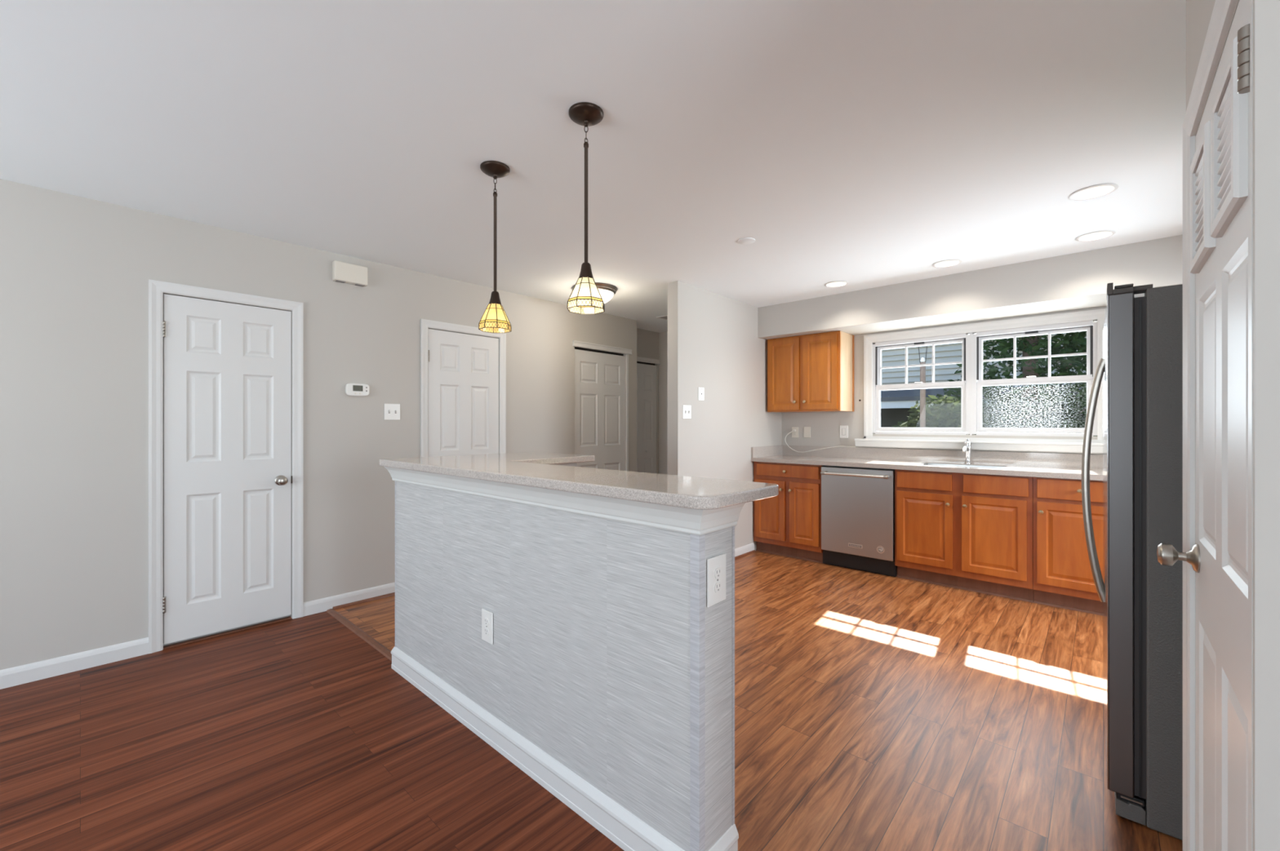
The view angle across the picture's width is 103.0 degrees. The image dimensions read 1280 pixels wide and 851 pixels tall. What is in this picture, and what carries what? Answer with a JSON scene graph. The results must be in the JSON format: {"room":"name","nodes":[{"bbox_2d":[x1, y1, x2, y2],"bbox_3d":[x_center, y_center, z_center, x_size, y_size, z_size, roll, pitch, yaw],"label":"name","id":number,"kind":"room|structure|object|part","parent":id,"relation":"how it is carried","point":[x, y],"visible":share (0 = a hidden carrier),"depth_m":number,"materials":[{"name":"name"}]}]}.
{"room":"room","nodes":[
{"label":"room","id":0,"kind":"room"},
{"bbox_2d":[0,178,636,670],"bbox_3d":[-2.590,0.045,3.059,0.140,2.440,7.439,0,0,42],"label":"wall","id":1,"kind":"structure","parent":0,"point":[76,271],"depth_m":2.80,"materials":[{"name":"grey paint"}]},
{"bbox_2d":[0,582,395,689],"bbox_3d":[-2.534,1.221,3.008,0.013,0.088,7.439,0,0,42],"label":"baseboard","id":2,"kind":"structure","parent":1,"relation":"attached to","point":[23,674],"depth_m":2.67,"materials":[{"name":"white paint"}]},
{"bbox_2d":[148,279,302,653],"bbox_3d":[-2.465,0.234,3.081,0.017,2.063,0.732,0,0,42],"label":"door frame","id":3,"kind":"structure","parent":1,"relation":"attached to","point":[156,288],"depth_m":2.85,"materials":[{"name":"white paint"}]},
{"bbox_2d":[162,293,292,649],"bbox_3d":[-2.464,0.264,3.080,0.114,2.003,0.620,0,0,42],"label":"door","id":4,"kind":"structure","parent":1,"relation":"in","point":[228,477],"depth_m":3.06,"materials":[{"name":"white paint"}]},
{"bbox_3d":[-2.281,0.360,3.246,0.067,0.064,0.064,0,0,42],"label":"knob","id":5,"kind":"part","parent":4,"relation":"part of","materials":[{"name":"silver metal"}]},
{"bbox_2d":[332,260,367,286],"bbox_3d":[-2.017,-1.046,3.547,0.052,0.134,0.212,0,0,42],"label":"door chime","id":6,"kind":"object","parent":1,"relation":"attached to","point":[343,273],"visible":1,"depth_m":3.52,"materials":[{"name":"beige plastic"}]},
{"bbox_2d":[345,383,369,396],"bbox_3d":[-1.992,-0.243,3.591,0.030,0.090,0.152,0,0,42],"label":"thermostat","id":7,"kind":"object","parent":1,"relation":"attached to","point":[351,389],"visible":1,"depth_m":3.58,"materials":[{"name":"white plastic"}]},
{"bbox_2d":[333,592,395,609],"bbox_3d":[-1.368,1.256,4.266,0.018,0.018,2.150,0,0,42],"label":"trim","id":8,"kind":"structure","parent":1,"relation":"attached to","point":[378,597],"depth_m":3.61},
{"bbox_2d":[384,404,399,420],"bbox_3d":[-1.833,-0.092,3.775,0.017,0.120,0.115,0,0,42],"label":"light switch","id":9,"kind":"object","parent":1,"relation":"attached to","point":[392,411],"visible":1,"depth_m":3.78,"materials":[{"name":"white plastic"}]},
{"bbox_2d":[420,319,506,457],"bbox_3d":[-1.438,0.226,4.210,0.017,2.078,0.752,0,0,42],"label":"door frame","id":10,"kind":"structure","parent":1,"relation":"attached to","point":[425,325],"depth_m":4.02,"materials":[{"name":"white paint"}]},
{"bbox_2d":[428,328,498,457],"bbox_3d":[-1.458,0.256,4.226,0.059,2.018,0.636,0,0,42],"label":"door","id":11,"kind":"structure","parent":1,"relation":"in","point":[464,368],"depth_m":4.19,"materials":[{"name":"white paint"}]},
{"bbox_2d":[574,346,625,471],"bbox_3d":[-0.425,0.242,5.381,0.035,2.045,0.744,0,0,42],"label":"door","id":12,"kind":"structure","parent":1,"relation":"in","point":[599,375],"depth_m":5.36,"materials":[{"name":"white paint"}]},
{"bbox_2d":[572,340,631,471],"bbox_3d":[-0.379,0.217,5.368,0.024,2.096,0.839,0,0,42],"label":"door frame","id":13,"kind":"structure","parent":1,"relation":"attached to","point":[575,344],"depth_m":5.60,"materials":[{"name":"white paint"}]},
{"bbox_2d":[0,551,1182,850],"bbox_3d":[0.256,1.305,1.054,7.680,0.080,8.545,0,0,42],"label":"floor","id":14,"kind":"structure","parent":0,"point":[873,712],"depth_m":2.02,"materials":[{"name":"brown wood"}]},
{"bbox_2d":[326,608,391,661],"bbox_3d":[-1.695,1.260,3.085,1.110,0.011,0.047,0,0,42],"label":"threshold","id":15,"kind":"object","parent":14,"relation":"on","point":[371,641],"visible":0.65,"depth_m":3.05,"materials":[{"name":"brown wood"}]},
{"bbox_2d":[384,462,745,850],"bbox_3d":[-0.292,0.739,2.285,2.014,1.052,0.873,0,0,42],"label":"half wall","id":16,"kind":"structure","parent":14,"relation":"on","point":[606,677],"depth_m":1.65,"materials":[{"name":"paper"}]},
{"bbox_2d":[481,608,493,644],"bbox_3d":[-0.611,0.808,2.035,0.078,0.125,0.009,0,0,42],"label":"wall outlet","id":17,"kind":"object","parent":16,"relation":"attached to","point":[486,616],"visible":1,"depth_m":2.03,"materials":[{"name":"white plastic"}]},
{"bbox_2d":[484,617,488,626],"bbox_3d":[-0.613,0.788,2.034,0.033,0.027,0.004,0,0,42],"label":"receptacle","id":18,"kind":"object","parent":17,"relation":"attached to","point":[486,620],"depth_m":2.03,"materials":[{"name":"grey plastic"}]},
{"bbox_2d":[484,627,488,635],"bbox_3d":[-0.613,0.828,2.034,0.033,0.027,0.004,0,0,42],"label":"receptacle","id":19,"kind":"object","parent":17,"relation":"attached to","point":[486,629],"depth_m":2.03,"materials":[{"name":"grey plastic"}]},
{"bbox_3d":[-0.292,0.252,2.285,2.014,0.078,0.873,0,0,42],"label":"crown molding","id":20,"kind":"part","parent":16,"relation":"part of","materials":[{"name":"white paint"}]},
{"bbox_3d":[-0.283,1.209,2.295,1.960,0.112,0.846,0,0,42],"label":"baseboard","id":21,"kind":"part","parent":16,"relation":"part of","materials":[{"name":"white paint"}]},
{"bbox_2d":[379,452,778,510],"bbox_3d":[-0.262,0.196,2.285,2.040,0.034,0.972,0,0,42],"label":"countertop","id":22,"kind":"structure","parent":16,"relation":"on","point":[532,469],"depth_m":1.68,"materials":[{"name":"grey stone"}]},
{"bbox_2d":[706,553,725,607],"bbox_3d":[0.212,0.427,1.397,0.009,0.130,0.088,0,0,42],"label":"wall outlet","id":23,"kind":"object","parent":16,"relation":"attached to","point":[716,566],"visible":1,"depth_m":1.39,"materials":[{"name":"white plastic"}]},
{"bbox_2d":[714,567,721,578],"bbox_3d":[0.213,0.407,1.396,0.004,0.027,0.033,0,0,42],"label":"receptacle","id":24,"kind":"object","parent":23,"relation":"attached to","point":[717,571],"depth_m":1.39,"materials":[{"name":"grey plastic"}]},
{"bbox_2d":[714,582,721,593],"bbox_3d":[0.213,0.447,1.396,0.004,0.027,0.033,0,0,42],"label":"receptacle","id":25,"kind":"object","parent":23,"relation":"attached to","point":[717,585],"depth_m":1.39,"materials":[{"name":"grey plastic"}]},
{"bbox_2d":[753,462,822,563],"bbox_3d":[1.567,0.816,5.031,0.686,0.898,0.638,0,0,42],"label":"base cabinet","id":26,"kind":"object","parent":14,"relation":"on","point":[788,523],"visible":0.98,"depth_m":4.79,"materials":[{"name":"brown wood"}]},
{"bbox_3d":[1.257,0.824,4.932,0.311,0.568,0.018,0,0,42],"label":"door","id":27,"kind":"part","parent":26,"relation":"part of","materials":[{"name":"brown wood"}]},
{"bbox_3d":[1.385,0.443,4.815,0.628,0.115,0.018,0,0,42],"label":"drawer","id":28,"kind":"part","parent":26,"relation":"part of","materials":[{"name":"brown wood"}]},
{"bbox_3d":[1.513,0.824,4.699,0.282,0.568,0.018,0,0,42],"label":"door","id":29,"kind":"part","parent":26,"relation":"part of","materials":[{"name":"brown wood"}]},
{"bbox_2d":[820,465,897,577],"bbox_3d":[2.023,0.814,4.565,0.612,0.892,0.642,0,0,42],"label":"dishwasher","id":30,"kind":"object","parent":14,"relation":"on","point":[858,504],"visible":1,"depth_m":4.36,"materials":[{"name":"silver metal"}]},
{"bbox_3d":[1.817,0.433,4.338,0.524,0.022,0.022,0,0,42],"label":"handle","id":31,"kind":"part","parent":30,"relation":"part of","materials":[{"name":"silver metal"}]},
{"bbox_3d":[1.882,1.187,4.410,0.600,0.116,0.020,0,0,42],"label":"toe panel","id":32,"kind":"part","parent":30,"relation":"part of","materials":[{"name":"black plastic"}]},
{"bbox_2d":[894,469,1033,603],"bbox_3d":[2.610,0.816,4.082,0.898,0.898,0.638,0,0,42],"label":"base cabinet","id":33,"kind":"object","parent":14,"relation":"on","point":[972,532],"visible":0.97,"depth_m":3.84,"materials":[{"name":"brown wood"}]},
{"bbox_3d":[2.245,0.448,4.033,0.388,0.130,0.018,0,0,42],"label":"drawer","id":34,"kind":"part","parent":33,"relation":"part of","materials":[{"name":"brown wood"}]},
{"bbox_3d":[2.247,0.824,4.031,0.394,0.566,0.018,0,0,42],"label":"door","id":35,"kind":"part","parent":33,"relation":"part of","materials":[{"name":"brown wood"}]},
{"bbox_3d":[2.584,0.823,3.725,0.392,0.568,0.018,0,0,42],"label":"door","id":36,"kind":"part","parent":33,"relation":"part of","materials":[{"name":"brown wood"}]},
{"bbox_3d":[2.590,0.446,3.720,0.392,0.134,0.018,0,0,42],"label":"drawer","id":37,"kind":"part","parent":33,"relation":"part of","materials":[{"name":"brown wood"}]},
{"bbox_2d":[1032,476,1102,615],"bbox_3d":[3.316,0.816,3.440,1.006,0.898,0.638,0,0,42],"label":"base cabinet","id":38,"kind":"object","parent":14,"relation":"on","point":[1063,578],"visible":0.34,"depth_m":3.46,"materials":[{"name":"brown wood"}]},
{"bbox_2d":[751,444,1102,480],"bbox_3d":[2.510,0.295,4.180,3.233,0.141,0.647,0,0,42],"label":"countertop","id":39,"kind":"structure","parent":38,"relation":"on","point":[1050,465],"depth_m":4.31,"materials":[{"name":"grey stone"}]},
{"bbox_2d":[784,429,856,453],"bbox_3d":[1.833,0.173,5.192,0.747,0.241,0.046,0,0,42],"label":"power cord","id":40,"kind":"object","parent":39,"relation":"on","point":[793,430],"visible":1,"depth_m":5.26,"materials":[{"name":"white plastic"}]},
{"bbox_2d":[918,462,1004,468],"bbox_3d":[2.587,0.435,4.106,0.578,0.199,0.353,0,0,42],"label":"sink","id":41,"kind":"object","parent":39,"relation":"in","point":[926,464],"visible":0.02,"depth_m":4.24,"materials":[{"name":"silver metal"}]},
{"bbox_2d":[962,438,971,463],"bbox_3d":[2.706,0.224,4.225,0.054,0.210,0.191,0,0,42],"label":"faucet","id":42,"kind":"object","parent":39,"relation":"on","point":[966,449],"visible":1,"depth_m":4.26,"materials":[{"name":"silver metal"}]},
{"bbox_3d":[2.697,0.206,4.215,0.032,0.061,0.164,0,0,42],"label":"spout","id":43,"kind":"part","parent":42,"relation":"part of","materials":[{"name":"silver metal"}]},
{"bbox_3d":[2.752,0.151,4.276,0.050,0.064,0.050,0,0,42],"label":"handle","id":44,"kind":"part","parent":42,"relation":"part of","materials":[{"name":"silver metal"}]},
{"bbox_3d":[2.939,0.446,3.402,0.456,0.133,0.018,0,0,42],"label":"drawer","id":45,"kind":"part","parent":38,"relation":"part of","materials":[{"name":"brown wood"}]},
{"bbox_3d":[2.939,0.823,3.401,0.454,0.569,0.018,0,0,42],"label":"door","id":46,"kind":"part","parent":38,"relation":"part of","materials":[{"name":"brown wood"}]},
{"bbox_2d":[1081,283,1182,840],"bbox_3d":[2.088,0.402,1.749,0.864,1.718,0.910,0,0,42],"label":"refrigerator","id":47,"kind":"object","parent":14,"relation":"on","point":[1140,367],"visible":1,"depth_m":1.60,"materials":[{"name":"grey metal"}]},
{"bbox_3d":[1.763,0.215,1.974,0.080,0.937,0.025,0,0,42],"label":"handle","id":48,"kind":"part","parent":47,"relation":"part of","materials":[{"name":"silver metal"}]},
{"bbox_3d":[1.828,0.215,2.047,0.080,0.937,0.025,0,0,42],"label":"handle","id":49,"kind":"part","parent":47,"relation":"part of","materials":[{"name":"silver metal"}]},
{"bbox_3d":[1.689,0.383,1.798,0.060,1.604,0.452,0,0,42],"label":"door","id":50,"kind":"part","parent":47,"relation":"part of","materials":[{"name":"grey metal"}]},
{"bbox_2d":[0,0,1186,333],"bbox_3d":[0.256,-1.285,1.054,7.680,0.220,8.545,0,0,42],"label":"ceiling","id":51,"kind":"structure","parent":0,"point":[864,144],"depth_m":2.01,"materials":[{"name":"white paint"}]},
{"bbox_2d":[478,160,511,333],"bbox_3d":[-0.664,-0.802,2.334,0.139,0.746,0.139,0,0,42],"label":"pendant lamp","id":52,"kind":"object","parent":51,"relation":"hanging from","point":[494,319],"visible":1,"depth_m":2.31,"materials":[{"name":"yellow glass"}]},
{"bbox_3d":[-0.664,-0.507,2.334,0.124,0.083,0.124,0,0,42],"label":"lamp shade","id":53,"kind":"part","parent":52,"relation":"part of","materials":[{"name":"yellow glass"}]},
{"bbox_3d":[-0.664,-0.834,2.334,0.019,0.462,0.019,0,0,42],"label":"rod","id":54,"kind":"part","parent":52,"relation":"part of","materials":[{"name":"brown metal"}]},
{"bbox_2d":[567,102,604,314],"bbox_3d":[-0.203,-0.802,1.922,0.139,0.746,0.139,0,0,42],"label":"pendant lamp","id":55,"kind":"object","parent":51,"relation":"hanging from","point":[585,298],"visible":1,"depth_m":1.90,"materials":[{"name":"beige glass"}]},
{"bbox_3d":[-0.203,-0.507,1.922,0.124,0.083,0.124,0,0,42],"label":"lamp shade","id":56,"kind":"part","parent":55,"relation":"part of","materials":[{"name":"beige glass"}]},
{"bbox_3d":[-0.203,-0.834,1.922,0.019,0.462,0.019,0,0,42],"label":"rod","id":57,"kind":"part","parent":55,"relation":"part of","materials":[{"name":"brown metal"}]},
{"bbox_2d":[572,282,617,303],"bbox_3d":[-0.392,-1.111,4.413,0.392,0.129,0.392,0,0,42],"label":"flush ceiling light","id":58,"kind":"object","parent":51,"relation":"attached to","point":[606,291],"visible":0.34,"depth_m":4.30,"materials":[{"name":"white glass"}]},
{"bbox_3d":[-0.392,-1.091,4.413,0.336,0.089,0.336,0,0,42],"label":"lamp shade","id":59,"kind":"part","parent":58,"relation":"part of","materials":[{"name":"beige glass"}]},
{"bbox_2d":[656,315,667,319],"bbox_3d":[0.355,-1.172,5.531,0.328,0.006,0.168,0,0,42],"label":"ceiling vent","id":60,"kind":"object","parent":51,"relation":"in","point":[665,317],"visible":0.39,"depth_m":5.58,"materials":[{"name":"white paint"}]},
{"bbox_2d":[737,237,755,244],"bbox_3d":[0.682,-1.171,3.260,0.110,0.008,0.110,0,0,42],"label":"ceiling plate","id":61,"kind":"object","parent":51,"relation":"attached to","point":[746,241],"visible":1,"depth_m":3.25,"materials":[{"name":"white paint"}]},
{"bbox_2d":[824,280,848,287],"bbox_3d":[1.642,-1.210,4.259,0.187,0.082,0.187,0,0,42],"label":"recessed light","id":62,"kind":"object","parent":51,"relation":"in","point":[837,283],"visible":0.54,"depth_m":4.31,"materials":[{"name":"white paint"}]},
{"bbox_2d":[932,259,961,267],"bbox_3d":[2.239,-1.210,3.716,0.187,0.082,0.187,0,0,42],"label":"recessed light","id":63,"kind":"object","parent":51,"relation":"in","point":[948,263],"visible":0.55,"depth_m":3.76,"materials":[{"name":"white paint"}]},
{"bbox_2d":[1069,183,1118,200],"bbox_3d":[2.290,-1.210,2.574,0.187,0.082,0.187,0,0,42],"label":"recessed light","id":64,"kind":"object","parent":51,"relation":"in","point":[1099,190],"visible":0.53,"depth_m":2.61,"materials":[{"name":"white paint"}]},
{"bbox_2d":[1075,230,1115,241],"bbox_3d":[2.836,-1.210,3.173,0.187,0.082,0.187,0,0,42],"label":"recessed light","id":65,"kind":"object","parent":51,"relation":"in","point":[1098,235],"visible":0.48,"depth_m":3.21,"materials":[{"name":"white paint"}]},
{"bbox_2d":[636,328,658,474],"bbox_3d":[-0.111,0.045,6.252,0.140,2.440,0.901,0,0,42],"label":"wall","id":66,"kind":"structure","parent":0,"point":[647,341],"depth_m":6.45,"materials":[{"name":"grey paint"}]},
{"bbox_2d":[636,361,656,473],"bbox_3d":[0.006,0.242,6.305,0.061,2.045,0.615,0,0,42],"label":"door","id":67,"kind":"structure","parent":66,"relation":"in","point":[646,372],"depth_m":6.39,"materials":[{"name":"white paint"}]},
{"bbox_2d":[636,356,660,364],"bbox_3d":[0.027,-0.797,6.282,0.024,0.055,0.670,0,0,42],"label":"door frame","id":68,"kind":"structure","parent":66,"relation":"attached to","point":[638,358],"depth_m":6.35,"materials":[{"name":"white paint"}]},
{"bbox_2d":[658,331,667,474],"bbox_3d":[0.800,0.045,6.113,1.675,2.440,0.120,0,0,42],"label":"wall","id":69,"kind":"structure","parent":0,"point":[663,336],"depth_m":6.49,"materials":[{"name":"grey paint"}]},
{"bbox_2d":[667,280,781,551],"bbox_3d":[0.920,0.045,4.919,0.110,2.440,1.935,0,0,42],"label":"wall","id":70,"kind":"structure","parent":0,"point":[714,345],"depth_m":4.59,"materials":[{"name":"grey paint"}]},
{"bbox_2d":[682,404,691,418],"bbox_3d":[0.395,-0.102,4.248,0.017,0.114,0.112,0,0,42],"label":"light switch","id":71,"kind":"object","parent":70,"relation":"attached to","point":[686,410],"visible":1,"depth_m":4.25,"materials":[{"name":"white plastic"}]},
{"bbox_2d":[697,387,704,400],"bbox_3d":[0.530,-0.262,4.402,0.009,0.112,0.085,0,0,42],"label":"wall jack","id":72,"kind":"object","parent":70,"relation":"attached to","point":[700,390],"visible":1,"depth_m":4.40,"materials":[{"name":"white plastic"}]},
{"bbox_2d":[734,542,754,556],"bbox_3d":[0.677,1.221,4.642,0.123,0.088,1.223,0,0,42],"label":"baseboard","id":73,"kind":"structure","parent":70,"relation":"attached to","point":[748,548],"depth_m":4.92,"materials":[{"name":"white paint"}]},
{"bbox_2d":[734,550,755,559],"bbox_3d":[0.733,1.256,4.599,0.018,0.018,1.210,0,0,42],"label":"trim","id":74,"kind":"structure","parent":70,"relation":"attached to","point":[753,551],"depth_m":4.90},
{"bbox_2d":[751,444,1102,469],"bbox_3d":[2.512,0.278,4.182,3.233,0.105,0.643,0,0,42],"label":"backsplash","id":75,"kind":"structure","parent":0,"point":[1026,459],"depth_m":4.49,"materials":[{"name":"grey stone"}]},
{"bbox_2d":[781,306,1106,454],"bbox_3d":[2.887,0.045,4.343,3.575,2.440,0.140,0,0,42],"label":"wall","id":76,"kind":"structure","parent":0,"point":[824,426],"depth_m":4.87,"materials":[{"name":"grey paint"}]},
{"bbox_2d":[791,426,798,437],"bbox_3d":[1.644,0.085,5.400,0.075,0.112,0.009,0,0,42],"label":"wall outlet","id":77,"kind":"object","parent":76,"relation":"attached to","point":[794,434],"visible":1,"depth_m":5.39,"materials":[{"name":"beige plastic"}]},
{"bbox_2d":[804,426,810,437],"bbox_3d":[1.744,0.083,5.311,0.075,0.112,0.006,0,0,42],"label":"blank plate","id":78,"kind":"object","parent":76,"relation":"attached to","point":[806,429],"visible":1,"depth_m":5.31,"materials":[{"name":"beige plastic"}]},
{"bbox_2d":[767,330,853,413],"bbox_3d":[1.688,-0.497,5.094,0.748,0.745,0.398,0,0,42],"label":"upper cabinet","id":79,"kind":"object","parent":76,"relation":"attached to","point":[814,372],"visible":1,"depth_m":4.92,"materials":[{"name":"brown wood"}]},
{"bbox_3d":[1.439,-0.496,5.102,0.329,0.706,0.018,0,0,42],"label":"door","id":80,"kind":"part","parent":79,"relation":"part of","materials":[{"name":"brown wood"}]},
{"bbox_3d":[1.713,-0.496,4.852,0.329,0.706,0.018,0,0,42],"label":"door","id":81,"kind":"part","parent":79,"relation":"part of","materials":[{"name":"brown wood"}]},
{"bbox_3d":[1.982,-0.498,4.873,0.005,0.744,0.331,0,0,42],"label":"panel","id":82,"kind":"part","parent":79,"relation":"part of","materials":[{"name":"brown wood"}]},
{"bbox_2d":[840,426,848,438],"bbox_3d":[2.023,0.075,5.054,0.082,0.122,0.010,0,0,42],"label":"light switch","id":83,"kind":"object","parent":76,"relation":"attached to","point":[843,429],"visible":1,"depth_m":5.05,"materials":[{"name":"white plastic"}]},
{"bbox_2d":[872,333,969,435],"bbox_3d":[2.557,-0.344,4.657,0.800,0.873,0.109,0,0,42],"label":"window","id":84,"kind":"structure","parent":76,"relation":"attached to","point":[964,339],"depth_m":4.61,"materials":[{"name":"white plastic"}]},
{"bbox_3d":[2.558,-0.545,4.658,0.730,0.404,0.026,0,0,42],"label":"sash","id":85,"kind":"part","parent":84,"relation":"part of","materials":[{"name":"white plastic"}]},
{"bbox_3d":[2.535,-0.154,4.633,0.738,0.438,0.033,0,0,42],"label":"sash","id":86,"kind":"part","parent":84,"relation":"part of","materials":[{"name":"white plastic"}]},
{"bbox_2d":[972,320,1097,436],"bbox_3d":[3.160,-0.344,4.108,0.799,0.873,0.109,0,0,42],"label":"window","id":87,"kind":"structure","parent":76,"relation":"attached to","point":[1090,326],"depth_m":4.08,"materials":[{"name":"white plastic"}]},
{"bbox_3d":[3.161,-0.545,4.109,0.729,0.404,0.026,0,0,42],"label":"sash","id":88,"kind":"part","parent":87,"relation":"part of","materials":[{"name":"white plastic"}]},
{"bbox_3d":[3.139,-0.154,4.085,0.737,0.438,0.033,0,0,42],"label":"sash","id":89,"kind":"part","parent":87,"relation":"part of","materials":[{"name":"white plastic"}]},
{"bbox_2d":[757,235,1182,340],"bbox_3d":[2.645,-1.024,4.151,3.475,0.303,0.510,0,0,42],"label":"soffit","id":90,"kind":"structure","parent":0,"point":[1080,280],"depth_m":3.87,"materials":[{"name":"grey paint"}]},
{"bbox_2d":[854,436,1102,453],"bbox_3d":[2.867,0.168,4.246,2.075,0.106,0.090,0,0,42],"label":"window sill","id":91,"kind":"structure","parent":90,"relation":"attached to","point":[1021,445],"depth_m":4.22,"materials":[{"name":"white paint"}]},
{"bbox_2d":[1186,0,1239,137],"bbox_3d":[1.219,0.045,1.009,0.110,2.440,0.967,0,0,42],"label":"wall","id":92,"kind":"structure","parent":0,"point":[1198,12],"depth_m":1.26,"materials":[{"name":"grey paint"}]},
{"bbox_2d":[1156,0,1249,850],"bbox_3d":[1.124,0.276,1.002,0.117,1.978,0.718,0,0,42],"label":"door","id":93,"kind":"structure","parent":92,"relation":"in","point":[1219,557],"depth_m":0.97,"materials":[{"name":"white paint"}]},
{"bbox_3d":[1.310,0.321,1.242,0.070,0.068,0.068,0,0,42],"label":"knob","id":94,"kind":"part","parent":93,"relation":"part of","materials":[{"name":"silver metal"}]},
{"bbox_3d":[1.242,-0.488,1.124,0.019,0.259,0.245,0,0,42],"label":"vent frame","id":95,"kind":"part","parent":93,"relation":"part of","materials":[{"name":"white paint"}]},
{"bbox_3d":[1.032,-0.488,0.893,0.019,0.259,0.240,0,0,42],"label":"vent frame","id":96,"kind":"part","parent":93,"relation":"part of","materials":[{"name":"white paint"}]},
{"bbox_2d":[1182,0,1253,850],"bbox_3d":[1.128,0.246,1.003,0.017,2.038,0.832,0,0,42],"label":"door frame","id":97,"kind":"structure","parent":92,"relation":"attached to","point":[1222,15],"depth_m":1.27,"materials":[{"name":"white paint"}]},
{"bbox_2d":[1253,0,1279,850],"bbox_3d":[2.000,0.045,-0.292,3.048,2.440,0.120,0,0,42],"label":"wall","id":98,"kind":"structure","parent":0,"point":[1266,13],"depth_m":0.68,"materials":[{"name":"grey paint"}]},
{"label":"outside","id":99,"kind":"structure","parent":0,"visible":0},
{"label":"ground","id":100,"kind":"structure","parent":99,"visible":0},
{"bbox_2d":[918,346,927,427],"bbox_3d":[4.189,0.292,7.545,0.350,3.145,0.350,0,0,42],"label":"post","id":101,"kind":"object","parent":100,"relation":"on","point":[922,369],"visible":0.36,"depth_m":7.51,"materials":[{"name":"brown"}]},
{"bbox_3d":[4.189,0.475,7.545,0.076,2.780,0.076,0,0,42],"label":"post","id":102,"kind":"part","parent":101,"relation":"part of","materials":[{"name":"white"}]},
{"bbox_2d":[891,394,1002,435],"bbox_3d":[4.889,0.694,8.123,2.285,2.352,1.403,0,0,42],"label":"shrub","id":103,"kind":"object","parent":100,"relation":"on","point":[942,420],"visible":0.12,"depth_m":8.02,"materials":[{"name":"green plant"}]},
{"bbox_2d":[879,331,1086,433],"bbox_3d":[6.919,-2.785,15.404,11.100,9.300,5.900,0,0,42],"label":"neighbor house","id":104,"kind":"structure","parent":100,"relation":"on","point":[895,405],"depth_m":13.16,"materials":[{"name":"beige"}]},
{"bbox_2d":[928,321,1097,436],"bbox_3d":[7.239,-0.836,8.943,4.052,5.411,2.486,0,0,42],"label":"evergreen tree","id":105,"kind":"object","parent":100,"relation":"on","point":[1030,412],"visible":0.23,"depth_m":8.80,"materials":[{"name":"green plant"}]}
]}

